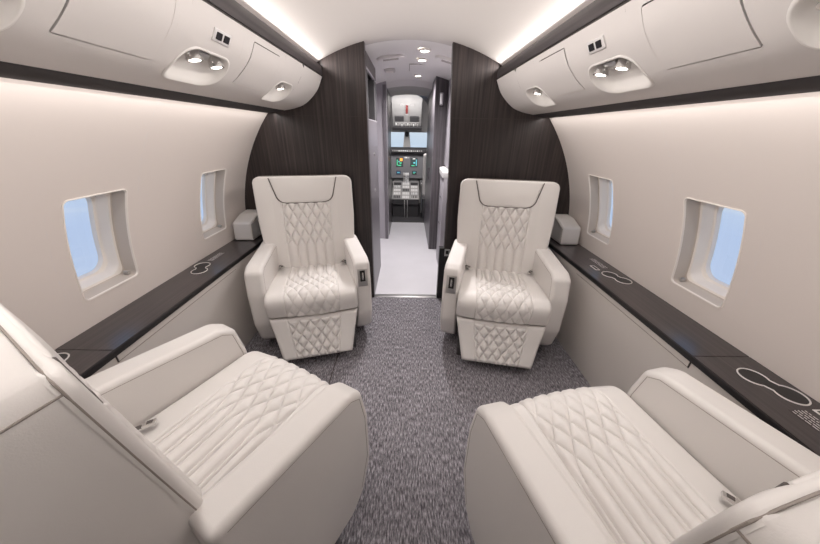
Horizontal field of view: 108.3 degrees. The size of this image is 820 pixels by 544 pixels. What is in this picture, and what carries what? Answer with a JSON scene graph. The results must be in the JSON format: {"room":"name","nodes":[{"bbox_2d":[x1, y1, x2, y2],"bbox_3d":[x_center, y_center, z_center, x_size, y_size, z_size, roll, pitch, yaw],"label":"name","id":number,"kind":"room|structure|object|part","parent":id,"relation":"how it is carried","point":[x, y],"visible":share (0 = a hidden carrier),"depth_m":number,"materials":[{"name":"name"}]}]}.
{"room":"aircraft cabin","nodes":[
{"label":"aircraft cabin","id":0,"kind":"room"},
{"bbox_2d":[0,4,267,349],"bbox_3d":[-0.936,0.276,0.470,0.657,1.699,4.020,1,25,-1],"label":"wall","id":1,"kind":"structure","parent":0,"point":[94,141],"depth_m":1.07,"materials":[{"name":"white plastic"}]},
{"bbox_2d":[62,189,138,300],"bbox_3d":[-1.266,-0.116,1.183,0.206,0.404,0.256,1,25,-1],"label":"window","id":2,"kind":"structure","parent":1,"relation":"in","point":[116,265],"depth_m":1.26,"materials":[{"name":"white plastic"}]},
{"bbox_2d":[0,0,321,112],"bbox_3d":[-0.753,-0.343,0.143,0.393,0.274,3.956,1,25,-1],"label":"bin","id":3,"kind":"object","parent":1,"relation":"attached to","point":[197,61],"visible":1,"depth_m":0.80,"materials":[{"name":"white plastic"}]},
{"bbox_3d":[-0.630,-0.566,0.641,0.119,0.134,0.236,1,25,-1],"label":"bin door","id":4,"kind":"part","parent":3,"relation":"part of","materials":[{"name":"white plastic"}]},
{"bbox_3d":[-0.892,-0.235,0.196,0.119,0.030,3.951,1,25,-1],"label":"valance trim","id":5,"kind":"part","parent":3,"relation":"part of","materials":[{"name":"brown plastic"}]},
{"bbox_2d":[184,49,203,62],"bbox_3d":[-0.649,-0.654,0.885,0.046,0.044,0.046,-19,32,-36],"label":"reading lamp","id":6,"kind":"object","parent":3,"relation":"attached to","point":[194,55],"depth_m":0.88,"materials":[{"name":"silver metal"}]},
{"bbox_2d":[207,55,223,69],"bbox_3d":[-0.649,-0.702,0.986,0.046,0.044,0.046,-19,32,-36],"label":"reading lamp","id":7,"kind":"object","parent":3,"relation":"attached to","point":[215,62],"depth_m":0.98,"materials":[{"name":"silver metal"}]},
{"bbox_2d":[211,27,231,47],"bbox_3d":[-0.588,-0.732,0.924,0.022,0.033,0.092,1,25,-1],"label":"switch plate","id":8,"kind":"object","parent":3,"relation":"attached to","point":[221,37],"depth_m":0.92,"materials":[{"name":"white plastic"}]},
{"bbox_3d":[-0.632,-0.840,1.221,0.119,0.134,0.234,1,25,-1],"label":"bin door","id":9,"kind":"part","parent":3,"relation":"part of","materials":[{"name":"white plastic"}]},
{"bbox_3d":[-0.562,-0.441,0.099,0.013,0.053,3.952,1,25,-1],"label":"fascia trim","id":10,"kind":"part","parent":3,"relation":"part of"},
{"bbox_2d":[275,83,284,89],"bbox_3d":[-0.651,-0.936,1.480,0.046,0.044,0.046,-19,32,-36],"label":"reading lamp","id":11,"kind":"object","parent":3,"relation":"attached to","point":[280,86],"depth_m":1.47,"materials":[{"name":"silver metal"}]},
{"bbox_2d":[199,169,226,239],"bbox_3d":[-1.268,-0.430,1.848,0.206,0.404,0.256,1,25,-1],"label":"window","id":12,"kind":"structure","parent":1,"relation":"in","point":[213,222],"depth_m":1.94,"materials":[{"name":"white plastic"}]},
{"bbox_2d":[376,81,391,238],"bbox_3d":[-0.459,-1.480,4.023,0.362,1.860,0.858,1,25,-1],"label":"wall","id":13,"kind":"structure","parent":0,"point":[383,98],"depth_m":3.68,"materials":[{"name":"grey plastic"}]},
{"bbox_2d":[375,203,437,294],"bbox_3d":[-0.060,-0.691,4.604,1.750,0.050,4.285,1,25,-1],"label":"floor","id":14,"kind":"structure","parent":0,"point":[408,266],"depth_m":3.33,"materials":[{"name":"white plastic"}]},
{"bbox_2d":[365,50,380,291],"bbox_3d":[-0.446,-0.746,2.555,0.308,1.790,0.620,1,25,-1],"label":"tall cabinet","id":15,"kind":"object","parent":14,"relation":"on","point":[370,69],"visible":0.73,"depth_m":2.46,"materials":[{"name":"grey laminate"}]},
{"bbox_2d":[392,173,419,216],"bbox_3d":[-0.075,-1.382,5.252,0.470,0.685,0.602,1,25,-1],"label":"pedestal","id":16,"kind":"object","parent":14,"relation":"on","point":[405,192],"visible":0.98,"depth_m":5.14,"materials":[{"name":"grey plastic"}]},
{"bbox_2d":[420,153,425,218],"bbox_3d":[0.419,-1.448,4.987,0.500,1.047,0.607,1,25,-1],"label":"seat","id":17,"kind":"object","parent":14,"relation":"on","point":[422,182],"visible":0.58,"depth_m":4.80,"materials":[{"name":"grey"}]},
{"bbox_3d":[0.186,-1.289,5.026,0.040,0.482,0.372,1,25,-1],"label":"armrest","id":18,"kind":"part","parent":17,"relation":"part of","materials":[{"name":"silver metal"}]},
{"bbox_3d":[0.428,-1.147,5.200,0.440,0.320,0.420,1,25,-1],"label":"seat","id":19,"kind":"part","parent":17,"relation":"part of","materials":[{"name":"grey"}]},
{"bbox_3d":[0.438,-1.538,4.705,0.470,0.642,0.173,1,25,-1],"label":"backrest","id":20,"kind":"part","parent":17,"relation":"part of","materials":[{"name":"grey"}]},
{"bbox_2d":[436,166,447,263],"bbox_3d":[0.436,-0.606,3.233,0.272,0.985,0.560,1,25,-1],"label":"base cabinet","id":21,"kind":"object","parent":14,"relation":"on","point":[443,170],"visible":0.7,"depth_m":2.99,"materials":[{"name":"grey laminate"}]},
{"bbox_2d":[439,166,447,177],"bbox_3d":[0.443,-1.026,3.034,0.272,0.055,0.560,1,25,-1],"label":"countertop","id":22,"kind":"structure","parent":21,"relation":"on","point":[443,170],"depth_m":2.89,"materials":[{"name":"white"}]},
{"bbox_2d":[245,41,569,297],"bbox_3d":[-0.014,-0.610,2.238,2.512,1.828,0.056,1,25,-1],"label":"wall","id":23,"kind":"structure","parent":0,"point":[328,134],"depth_m":2.07,"materials":[{"name":"brown wood"}]},
{"bbox_2d":[375,294,436,297],"bbox_3d":[-0.037,0.226,2.640,0.550,0.034,0.050,1,25,-1],"label":"trim","id":24,"kind":"structure","parent":23,"relation":"attached to","point":[376,295],"depth_m":2.63,"materials":[{"name":"silver metal"}]},
{"bbox_2d":[444,249,449,255],"bbox_3d":[0.304,-0.158,2.422,0.044,0.060,0.006,1,25,-1],"label":"wall outlet","id":25,"kind":"object","parent":23,"relation":"attached to","point":[447,251],"visible":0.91,"depth_m":2.42,"materials":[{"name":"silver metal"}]},
{"bbox_2d":[391,97,427,202],"bbox_3d":[-0.051,-2.305,5.796,1.750,1.950,0.070,1,25,-1],"label":"wall","id":26,"kind":"structure","parent":0,"point":[424,117],"depth_m":5.59,"materials":[{"name":"grey plastic"}]},
{"bbox_2d":[391,147,426,177],"bbox_3d":[-0.064,-2.037,5.498,1.480,0.520,0.478,1,25,-1],"label":"panel","id":27,"kind":"object","parent":26,"relation":"attached to","point":[409,160],"visible":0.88,"depth_m":5.37,"materials":[{"name":"grey plastic"}]},
{"bbox_3d":[-0.188,-1.990,5.367,0.115,0.139,0.031,1,25,-1],"label":"display glass","id":28,"kind":"part","parent":27,"relation":"part of","materials":[{"name":"grey"}]},
{"bbox_3d":[0.072,-1.987,5.370,0.115,0.139,0.031,1,25,-1],"label":"display glass","id":29,"kind":"part","parent":27,"relation":"part of","materials":[{"name":"grey"}]},
{"bbox_2d":[387,86,431,96],"bbox_3d":[-0.008,-2.221,3.784,1.240,0.180,0.700,1,25,-1],"label":"ceiling","id":30,"kind":"structure","parent":0,"point":[402,90],"depth_m":3.72,"materials":[{"name":"grey"}]},
{"bbox_2d":[386,80,432,88],"bbox_3d":[-0.006,-2.080,3.408,1.240,0.215,0.100,1,25,-1],"label":"wall","id":31,"kind":"structure","parent":0,"point":[397,83],"depth_m":3.38,"materials":[{"name":"white"}]},
{"bbox_2d":[235,0,594,83],"bbox_3d":[0.004,-0.881,0.811,1.275,0.174,5.620,1,25,-1],"label":"ceiling","id":32,"kind":"structure","parent":0,"point":[500,30],"depth_m":1.48,"materials":[{"name":"grey plastic"}]},
{"bbox_2d":[384,68,394,72],"bbox_3d":[-0.187,-1.851,2.719,0.100,0.028,0.100,1,25,-1],"label":"sign","id":33,"kind":"object","parent":32,"relation":"attached to","point":[387,70],"visible":0.98,"depth_m":2.68,"materials":[{"name":"grey plastic"}]},
{"bbox_2d":[376,54,404,61],"bbox_3d":[-0.150,-1.658,2.290,0.220,0.047,0.110,1,25,-1],"label":"ceiling vent","id":34,"kind":"object","parent":32,"relation":"in","point":[392,57],"visible":0.94,"depth_m":2.25,"materials":[{"name":"white"}]},
{"bbox_2d":[409,64,426,70],"bbox_3d":[0.083,-1.853,2.686,0.180,0.008,0.308,1,25,-1],"label":"ceiling hatch","id":35,"kind":"object","parent":32,"relation":"attached to","point":[412,67],"visible":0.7,"depth_m":2.65,"materials":[{"name":"white plastic"}]},
{"bbox_2d":[416,58,427,61],"bbox_3d":[0.097,-1.705,2.380,0.092,0.012,0.092,1,25,-1],"label":"recessed light","id":36,"kind":"object","parent":32,"relation":"in","point":[417,59],"visible":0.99,"depth_m":2.37,"materials":[{"name":"white"}]},
{"bbox_2d":[418,48,430,52],"bbox_3d":[0.105,-1.572,2.100,0.092,0.012,0.092,1,25,-1],"label":"recessed light","id":37,"kind":"object","parent":32,"relation":"in","point":[424,50],"visible":1,"depth_m":2.08,"materials":[{"name":"white"}]},
{"bbox_2d":[435,55,451,64],"bbox_3d":[0.298,-1.594,2.234,0.217,0.072,0.110,1,25,-1],"label":"ceiling vent","id":38,"kind":"object","parent":32,"relation":"in","point":[444,59],"visible":0.56,"depth_m":2.20,"materials":[{"name":"white"}]},
{"bbox_2d":[245,297,590,543],"bbox_3d":[-0.022,1.085,0.826,2.320,0.031,3.965,1,25,-1],"label":"floor","id":39,"kind":"structure","parent":0,"point":[421,400],"depth_m":1.62,"materials":[{"name":"grey carpet"}]},
{"bbox_2d":[55,234,262,378],"bbox_3d":[-1.163,0.784,0.681,0.212,0.604,3.947,1,25,-1],"label":"ledge","id":40,"kind":"object","parent":39,"relation":"on","point":[212,290],"visible":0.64,"depth_m":1.40,"materials":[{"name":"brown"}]},
{"bbox_2d":[233,209,260,239],"bbox_3d":[-1.180,-0.351,2.183,0.137,0.169,0.242,1,25,-1],"label":"storage box","id":41,"kind":"object","parent":40,"relation":"on","point":[246,226],"visible":0.74,"depth_m":2.10,"materials":[{"name":"beige leather"}]},
{"bbox_2d":[0,303,368,543],"bbox_3d":[-0.598,0.451,0.910,0.741,1.028,0.786,14,28,26],"label":"seat","id":42,"kind":"object","parent":39,"relation":"on","point":[195,437],"visible":1,"depth_m":0.66,"materials":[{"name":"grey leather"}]},
{"bbox_3d":[-0.683,0.351,0.689,0.610,0.652,0.135,14,28,26],"label":"backrest","id":43,"kind":"part","parent":42,"relation":"part of","materials":[{"name":"white leather"}]},
{"bbox_3d":[-0.859,0.518,1.155,0.102,0.578,0.482,14,28,26],"label":"armrest","id":44,"kind":"part","parent":42,"relation":"part of","materials":[{"name":"beige leather"}]},
{"bbox_2d":[138,351,328,495],"bbox_3d":[-0.556,0.516,1.029,0.524,0.169,0.496,14,28,26],"label":"seat cushion","id":45,"kind":"object","parent":42,"relation":"on","point":[208,422],"depth_m":0.99,"materials":[{"name":"white leather"}]},
{"bbox_3d":[-0.301,0.659,0.879,0.102,0.578,0.482,14,28,26],"label":"armrest","id":46,"kind":"part","parent":42,"relation":"part of","materials":[{"name":"beige leather"}]},
{"bbox_2d":[244,175,371,360],"bbox_3d":[-0.646,-0.052,1.943,0.717,1.053,0.758,-6,26,-14],"label":"seat","id":47,"kind":"object","parent":39,"relation":"on","point":[308,281],"visible":1,"depth_m":1.90,"materials":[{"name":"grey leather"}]},
{"bbox_3d":[-0.931,0.134,1.964,0.102,0.578,0.482,-3,26,-9],"label":"armrest","id":48,"kind":"part","parent":47,"relation":"part of","materials":[{"name":"beige leather"}]},
{"bbox_3d":[-0.693,-0.310,2.028,0.620,0.652,0.135,-6,26,-14],"label":"backrest","id":49,"kind":"part","parent":47,"relation":"part of","materials":[{"name":"white leather"}]},
{"bbox_2d":[264,263,357,317],"bbox_3d":[-0.628,0.089,1.928,0.524,0.169,0.496,-6,26,-14],"label":"seat cushion","id":50,"kind":"object","parent":47,"relation":"on","point":[291,290],"depth_m":1.77,"materials":[{"name":"white leather"}]},
{"bbox_3d":[-0.374,0.079,2.103,0.102,0.578,0.482,-8,27,-18],"label":"armrest","id":51,"kind":"part","parent":47,"relation":"part of","materials":[{"name":"beige leather"}]},
{"bbox_3d":[-0.294,0.035,1.840,0.062,0.111,0.024,-8,27,-18],"label":"control panel","id":52,"kind":"part","parent":47,"relation":"part of","materials":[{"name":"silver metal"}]},
{"bbox_2d":[440,178,570,368],"bbox_3d":[0.589,-0.013,1.905,0.717,1.053,0.758,5,26,9],"label":"seat","id":53,"kind":"object","parent":39,"relation":"on","point":[506,293],"visible":1,"depth_m":1.87,"materials":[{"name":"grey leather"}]},
{"bbox_3d":[0.247,0.075,1.774,0.062,0.111,0.024,8,26,14],"label":"control panel","id":54,"kind":"part","parent":53,"relation":"part of","materials":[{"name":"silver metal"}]},
{"bbox_3d":[0.305,0.119,2.042,0.102,0.578,0.482,8,26,14],"label":"armrest","id":55,"kind":"part","parent":53,"relation":"part of","materials":[{"name":"beige leather"}]},
{"bbox_3d":[0.576,0.316,2.019,0.470,0.360,0.430,5,26,9],"label":"seat","id":56,"kind":"part","parent":53,"relation":"part of","materials":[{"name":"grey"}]},
{"bbox_2d":[456,268,551,325],"bbox_3d":[0.573,0.129,1.889,0.524,0.169,0.496,5,26,9],"label":"seat cushion","id":57,"kind":"object","parent":53,"relation":"on","point":[496,296],"depth_m":1.73,"materials":[{"name":"white leather"}]},
{"bbox_3d":[0.627,-0.271,1.994,0.620,0.652,0.135,5,26,9],"label":"backrest","id":58,"kind":"part","parent":53,"relation":"part of","materials":[{"name":"white leather"}]},
{"bbox_3d":[0.872,0.172,1.951,0.102,0.578,0.482,3,25,5],"label":"armrest","id":59,"kind":"part","parent":53,"relation":"part of","materials":[{"name":"beige leather"}]},
{"bbox_2d":[464,367,819,543],"bbox_3d":[0.607,0.561,0.820,0.741,0.943,0.758,-5,26,-13],"label":"seat","id":60,"kind":"object","parent":39,"relation":"on","point":[670,459],"visible":1,"depth_m":0.80,"materials":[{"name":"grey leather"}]},
{"bbox_3d":[0.293,0.701,0.811,0.102,0.578,0.482,-5,26,-13],"label":"armrest","id":61,"kind":"part","parent":60,"relation":"part of","materials":[{"name":"beige leather"}]},
{"bbox_2d":[510,386,740,543],"bbox_3d":[0.587,0.589,0.916,0.524,0.169,0.496,-5,26,-13],"label":"seat cushion","id":62,"kind":"object","parent":60,"relation":"on","point":[644,478],"depth_m":0.85,"materials":[{"name":"white leather"}]},
{"bbox_3d":[0.911,0.643,0.956,0.102,0.578,0.482,-5,26,-13],"label":"armrest","id":63,"kind":"part","parent":60,"relation":"part of","materials":[{"name":"beige leather"}]},
{"bbox_3d":[0.656,0.515,0.590,0.620,0.652,0.135,-5,26,-13],"label":"backrest","id":64,"kind":"part","parent":60,"relation":"part of","materials":[{"name":"white leather"}]},
{"bbox_2d":[548,237,819,455],"bbox_3d":[1.129,0.814,0.703,0.212,0.604,3.947,1,25,-1],"label":"ledge","id":65,"kind":"object","parent":39,"relation":"on","point":[614,329],"visible":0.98,"depth_m":1.33,"materials":[{"name":"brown dark wood veneer"}]},
{"bbox_2d":[551,214,580,244],"bbox_3d":[1.146,-0.321,2.205,0.137,0.169,0.242,1,25,-1],"label":"storage box","id":66,"kind":"object","parent":65,"relation":"on","point":[565,231],"visible":0.8,"depth_m":2.13,"materials":[{"name":"beige leather"}]},
{"bbox_3d":[1.054,0.826,0.708,0.047,0.575,3.947,1,25,-1],"label":"panel","id":67,"kind":"part","parent":65,"relation":"part of","materials":[{"name":"grey"}]},
{"bbox_2d":[424,76,448,248],"bbox_3d":[0.412,-1.389,3.864,0.378,1.860,1.230,1,25,-1],"label":"wall","id":68,"kind":"structure","parent":0,"point":[437,113],"depth_m":3.35,"materials":[{"name":"grey laminate"}]},
{"bbox_2d":[392,220,423,222],"bbox_3d":[-0.038,-0.804,4.819,0.536,0.052,0.080,1,25,-1],"label":"trim","id":69,"kind":"structure","parent":68,"relation":"attached to","point":[392,220],"depth_m":4.79,"materials":[{"name":"grey"}]},
{"bbox_2d":[391,95,427,104],"bbox_3d":[-0.045,-2.434,4.125,0.695,0.229,0.060,1,25,-1],"label":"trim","id":70,"kind":"structure","parent":68,"relation":"attached to","point":[424,98],"depth_m":4.11,"materials":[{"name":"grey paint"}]},
{"bbox_2d":[444,78,450,167],"bbox_3d":[0.388,-1.329,2.568,0.010,0.860,1.153,1,25,-1],"label":"wall","id":71,"kind":"structure","parent":0,"point":[446,154],"depth_m":2.96,"materials":[{"name":"white plastic"}]},
{"bbox_2d":[440,93,443,104],"bbox_3d":[0.318,-1.738,2.972,0.032,0.110,0.046,1,25,-1],"label":"wall phone","id":72,"kind":"object","parent":71,"relation":"attached to","point":[441,94],"visible":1,"depth_m":2.96,"materials":[{"name":"grey plastic"}]},
{"bbox_2d":[549,11,819,402],"bbox_3d":[0.919,0.300,0.488,0.657,1.699,4.020,1,25,-1],"label":"wall","id":73,"kind":"structure","parent":0,"point":[759,157],"depth_m":1.04,"materials":[{"name":"cream plastic composite panel"}]},
{"bbox_2d":[587,174,613,244],"bbox_3d":[1.243,-0.398,1.872,0.206,0.404,0.256,1,25,-1],"label":"window","id":74,"kind":"structure","parent":73,"relation":"in","point":[599,228],"depth_m":1.96,"materials":[{"name":"white plastic"}]},
{"bbox_2d":[497,0,819,117],"bbox_3d":[0.759,-0.323,0.157,0.393,0.274,3.956,1,25,-1],"label":"bin","id":75,"kind":"object","parent":73,"relation":"attached to","point":[621,68],"visible":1,"depth_m":0.78,"materials":[{"name":"white plastic"}]},
{"bbox_2d":[533,87,541,94],"bbox_3d":[0.646,-0.919,1.492,0.046,0.044,0.046,21,32,35],"label":"reading lamp","id":76,"kind":"object","parent":75,"relation":"attached to","point":[537,91],"depth_m":1.48,"materials":[{"name":"silver metal"}]},
{"bbox_3d":[0.571,-0.426,0.110,0.013,0.053,3.952,1,25,-1],"label":"fascia trim","id":77,"kind":"part","parent":75,"relation":"part of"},
{"bbox_3d":[0.630,-0.824,1.233,0.119,0.134,0.234,1,25,-1],"label":"bin door","id":78,"kind":"part","parent":75,"relation":"part of","materials":[{"name":"white plastic"}]},
{"bbox_2d":[586,35,605,54],"bbox_3d":[0.589,-0.717,0.935,0.022,0.033,0.092,1,25,-1],"label":"switch plate","id":79,"kind":"object","parent":75,"relation":"attached to","point":[595,44],"depth_m":0.93,"materials":[{"name":"white plastic"}]},
{"bbox_2d":[593,64,608,76],"bbox_3d":[0.648,-0.686,0.999,0.046,0.044,0.046,21,32,35],"label":"reading lamp","id":80,"kind":"object","parent":75,"relation":"attached to","point":[601,70],"depth_m":0.99,"materials":[{"name":"silver metal"}]},
{"bbox_2d":[613,58,631,70],"bbox_3d":[0.648,-0.638,0.897,0.046,0.044,0.046,21,32,35],"label":"reading lamp","id":81,"kind":"object","parent":75,"relation":"attached to","point":[620,64],"depth_m":0.89,"materials":[{"name":"silver metal"}]},
{"bbox_3d":[0.894,-0.212,0.213,0.119,0.030,3.951,1,25,-1],"label":"valance trim","id":82,"kind":"part","parent":75,"relation":"part of","materials":[{"name":"grey plastic"}]},
{"bbox_3d":[0.632,-0.550,0.654,0.119,0.134,0.236,1,25,-1],"label":"bin door","id":83,"kind":"part","parent":75,"relation":"part of","materials":[{"name":"white plastic"}]},
{"bbox_2d":[815,1,819,9],"bbox_3d":[0.650,-0.422,0.441,0.046,0.044,0.046,-19,32,-36],"label":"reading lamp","id":84,"kind":"object","parent":75,"relation":"attached to","point":[817,6],"depth_m":0.46,"materials":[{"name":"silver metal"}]},
{"bbox_2d":[671,197,763,307],"bbox_3d":[1.246,-0.084,1.208,0.206,0.404,0.256,1,25,-1],"label":"window","id":85,"kind":"structure","parent":73,"relation":"in","point":[701,221],"depth_m":1.29,"materials":[{"name":"white plastic"}]},
{"bbox_3d":[-0.035,-2.780,4.797,1.790,0.296,1.650,1,25,-1],"label":"ceiling","id":86,"kind":"structure","parent":0,"visible":0},
{"bbox_2d":[391,95,422,130],"bbox_3d":[-0.050,-2.533,4.704,0.500,0.504,0.670,1,25,-1],"label":"console","id":87,"kind":"object","parent":86,"relation":"attached to","point":[406,109],"visible":0.91,"depth_m":4.70,"materials":[{"name":"grey paint"}]},
{"bbox_3d":[-0.054,-2.461,5.054,0.500,0.073,0.080,1,25,-1],"label":"visor rail","id":88,"kind":"part","parent":87,"relation":"part of","materials":[{"name":"grey"}]}
]}

